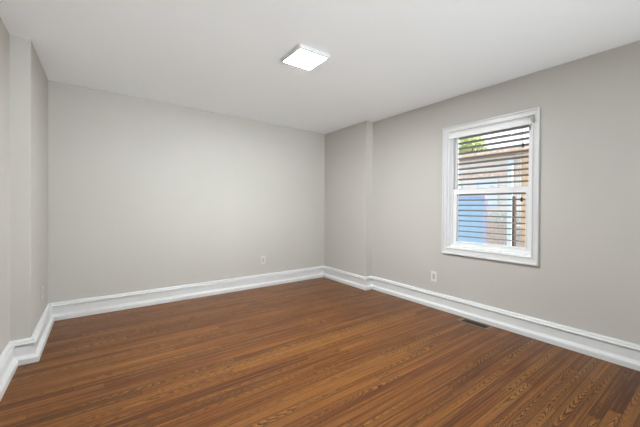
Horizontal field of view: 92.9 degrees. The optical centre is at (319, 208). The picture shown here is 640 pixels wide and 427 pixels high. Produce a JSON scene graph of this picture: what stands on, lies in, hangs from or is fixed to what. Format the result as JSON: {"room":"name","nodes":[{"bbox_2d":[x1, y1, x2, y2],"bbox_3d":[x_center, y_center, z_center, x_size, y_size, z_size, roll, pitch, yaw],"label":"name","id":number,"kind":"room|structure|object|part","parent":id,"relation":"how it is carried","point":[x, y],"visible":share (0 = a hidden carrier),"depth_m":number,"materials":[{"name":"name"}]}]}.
{"room":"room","nodes":[
{"label":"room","id":0,"kind":"room"},
{"bbox_2d":[0,17,47,354],"bbox_3d":[-0.829,-0.128,0.205,0.264,2.620,7.310,0,0,-36],"label":"wall","id":1,"kind":"structure","parent":0,"point":[23,78],"depth_m":2.28,"materials":[{"name":"beige paint"}]},
{"bbox_2d":[0,341,17,400],"bbox_3d":[-0.464,1.099,-0.223,0.052,0.178,6.165,0,0,-36],"label":"baseboard","id":2,"kind":"structure","parent":1,"relation":"attached to","point":[8,363],"depth_m":2.06,"materials":[{"name":"white wood"}]},
{"bbox_2d":[12,337,38,365],"bbox_3d":[-2.217,1.071,2.281,0.166,0.178,0.052,0,0,-36],"label":"baseboard","id":3,"kind":"structure","parent":1,"relation":"attached to","point":[24,353],"depth_m":2.28,"materials":[{"name":"white wood"}]},
{"bbox_2d":[31,303,53,359],"bbox_3d":[-2.463,1.067,2.717,0.052,0.178,1.047,0,0,-36],"label":"baseboard","id":4,"kind":"structure","parent":1,"relation":"attached to","point":[41,333],"depth_m":2.62,"materials":[{"name":"white wood"}]},
{"bbox_2d":[48,80,324,302],"bbox_3d":[-1.398,-0.157,4.219,3.581,2.620,0.150,0,0,-36],"label":"wall","id":5,"kind":"structure","parent":0,"point":[143,194],"depth_m":3.77,"materials":[{"name":"beige paint"}]},
{"bbox_2d":[50,266,323,320],"bbox_3d":[-1.346,1.065,4.145,3.541,0.178,0.052,0,0,-36],"label":"baseboard","id":6,"kind":"structure","parent":5,"relation":"attached to","point":[69,309],"depth_m":3.78,"materials":[{"name":"white wood"}]},
{"bbox_2d":[261,256,264,263],"bbox_3d":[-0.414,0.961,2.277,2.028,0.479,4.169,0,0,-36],"label":"wall outlet","id":7,"kind":"object","parent":5,"relation":"attached to","point":[262,257],"visible":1,"depth_m":4.53,"materials":[{"name":"white plastic"}]},
{"bbox_2d":[0,277,639,426],"bbox_3d":[0.775,1.245,1.295,4.143,0.120,7.460,0,0,-36],"label":"floor","id":8,"kind":"structure","parent":0,"point":[316,352],"depth_m":2.20,"materials":[{"name":"brown wood"}]},
{"bbox_2d":[456,318,492,329],"bbox_3d":[1.578,1.176,3.110,0.136,0.004,0.320,0,0,-36],"label":"floor vent","id":9,"kind":"object","parent":8,"relation":"in","point":[463,320],"visible":1,"depth_m":3.11,"materials":[{"name":"beige metal"}]},
{"bbox_2d":[0,0,639,133],"bbox_3d":[0.791,-1.376,1.278,4.143,0.277,7.460,0,0,-36],"label":"ceiling","id":10,"kind":"structure","parent":0,"point":[389,58],"depth_m":2.37,"materials":[{"name":"paint"}]},
{"bbox_2d":[281,44,329,70],"bbox_3d":[-0.125,-1.254,2.541,0.294,0.030,0.294,0,0,-36],"label":"ceiling light","id":11,"kind":"object","parent":10,"relation":"in","point":[304,57],"visible":1,"depth_m":2.51,"materials":[{"name":"white plastic"}]},
{"bbox_2d":[284,49,325,69],"bbox_3d":[-0.125,-1.244,2.541,0.258,0.009,0.258,0,0,-36],"label":"diffuser","id":12,"kind":"object","parent":11,"relation":"attached to","point":[306,59],"depth_m":2.51,"materials":[{"name":"white plastic"}]},
{"bbox_2d":[324,40,639,344],"bbox_3d":[2.275,0.177,2.469,0.339,3.220,7.310,0,0,-36],"label":"wall","id":13,"kind":"structure","parent":0,"point":[383,203],"depth_m":2.77,"materials":[{"name":"beige paint"}]},
{"bbox_2d":[323,266,365,289],"bbox_3d":[0.359,1.071,4.767,0.052,0.178,1.054,0,0,-36],"label":"baseboard","id":14,"kind":"structure","parent":13,"relation":"attached to","point":[358,281],"depth_m":4.70,"materials":[{"name":"white wood"}]},
{"bbox_2d":[365,276,371,289],"bbox_3d":[0.705,1.076,4.400,0.180,0.178,0.052,0,0,-36],"label":"baseboard","id":15,"kind":"structure","parent":13,"relation":"attached to","point":[368,278],"depth_m":4.39,"materials":[{"name":"white wood"}]},
{"bbox_2d":[431,271,436,281],"bbox_3d":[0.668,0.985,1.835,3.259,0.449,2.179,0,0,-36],"label":"wall outlet","id":16,"kind":"object","parent":13,"relation":"attached to","point":[433,274],"visible":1,"depth_m":3.64,"materials":[{"name":"white plastic"}]},
{"bbox_2d":[442,107,539,265],"bbox_3d":[1.794,-0.203,3.215,0.240,1.444,0.955,0,0,-36],"label":"window","id":17,"kind":"structure","parent":13,"relation":"in","point":[451,191],"depth_m":3.15,"materials":[{"name":"white wood"}]},
{"bbox_2d":[449,118,531,247],"bbox_3d":[1.804,-0.224,3.223,0.214,1.254,0.818,0,0,-36],"label":"window blind","id":18,"kind":"object","parent":17,"relation":"attached to","point":[524,123],"visible":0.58,"depth_m":3.24,"materials":[{"name":"white paint"}]},
{"bbox_3d":[1.790,0.107,3.217,0.042,0.648,0.818,0,0,-36],"label":"sash","id":19,"kind":"part","parent":17,"relation":"part of","materials":[{"name":"white paint"}]},
{"bbox_3d":[1.828,-0.506,3.238,0.034,0.686,0.818,0,0,-36],"label":"sash","id":20,"kind":"part","parent":17,"relation":"part of","materials":[{"name":"white paint"}]},
{"bbox_2d":[372,276,639,370],"bbox_3d":[2.553,1.103,1.969,0.052,0.178,6.159,0,0,-36],"label":"baseboard","id":21,"kind":"structure","parent":13,"relation":"attached to","point":[616,351],"depth_m":2.82,"materials":[{"name":"white wood"}]},
{"label":"outside","id":22,"kind":"structure","parent":0,"visible":0},
{"bbox_3d":[8.423,1.752,13.573,22.400,0.100,40.000,0,0,-36],"label":"ground","id":23,"kind":"structure","parent":22,"visible":0},
{"bbox_2d":[458,195,486,243],"bbox_3d":[2.465,0.715,6.824,0.080,1.990,2.450,0,0,-36],"label":"fence","id":24,"kind":"object","parent":23,"relation":"on","point":[482,224],"visible":0.19,"depth_m":6.02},
{"bbox_3d":[3.171,0.725,5.854,0.080,1.990,0.050,0,0,-36],"label":"post","id":25,"kind":"part","parent":24,"relation":"part of","materials":[{"name":"white wood"}]},
{"bbox_2d":[459,136,487,152],"bbox_3d":[7.614,-1.071,15.375,1.761,5.514,1.566,0,0,-36],"label":"tree","id":26,"kind":"object","parent":23,"relation":"on","point":[479,137],"visible":0.25,"depth_m":15.07,"materials":[{"name":"green plant"}]},
{"bbox_2d":[459,146,528,245],"bbox_3d":[4.202,-0.105,12.273,4.760,3.580,9.500,0,0,-36],"label":"neighbouring house","id":27,"kind":"structure","parent":23,"relation":"on","point":[500,202],"depth_m":8.07,"materials":[{"name":"beige"}]},
{"bbox_2d":[512,196,516,246],"bbox_3d":[3.837,0.738,6.019,0.090,1.970,0.048,0,0,-36],"label":"post","id":28,"kind":"object","parent":23,"relation":"on","point":[514,202],"visible":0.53,"depth_m":5.99,"materials":[{"name":"wood"}]},
{"bbox_2d":[516,225,520,246],"bbox_3d":[5.022,1.057,5.843,0.200,1.350,2.317,0,0,-36],"label":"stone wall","id":29,"kind":"structure","parent":23,"relation":"on","point":[518,244],"depth_m":6.63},
{"bbox_2d":[521,155,528,246],"bbox_3d":[4.346,0.359,4.793,0.070,2.650,2.062,0,0,-36],"label":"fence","id":30,"kind":"object","parent":23,"relation":"on","point":[523,159],"visible":0.02,"depth_m":5.58,"materials":[{"name":"wood"}]}
]}

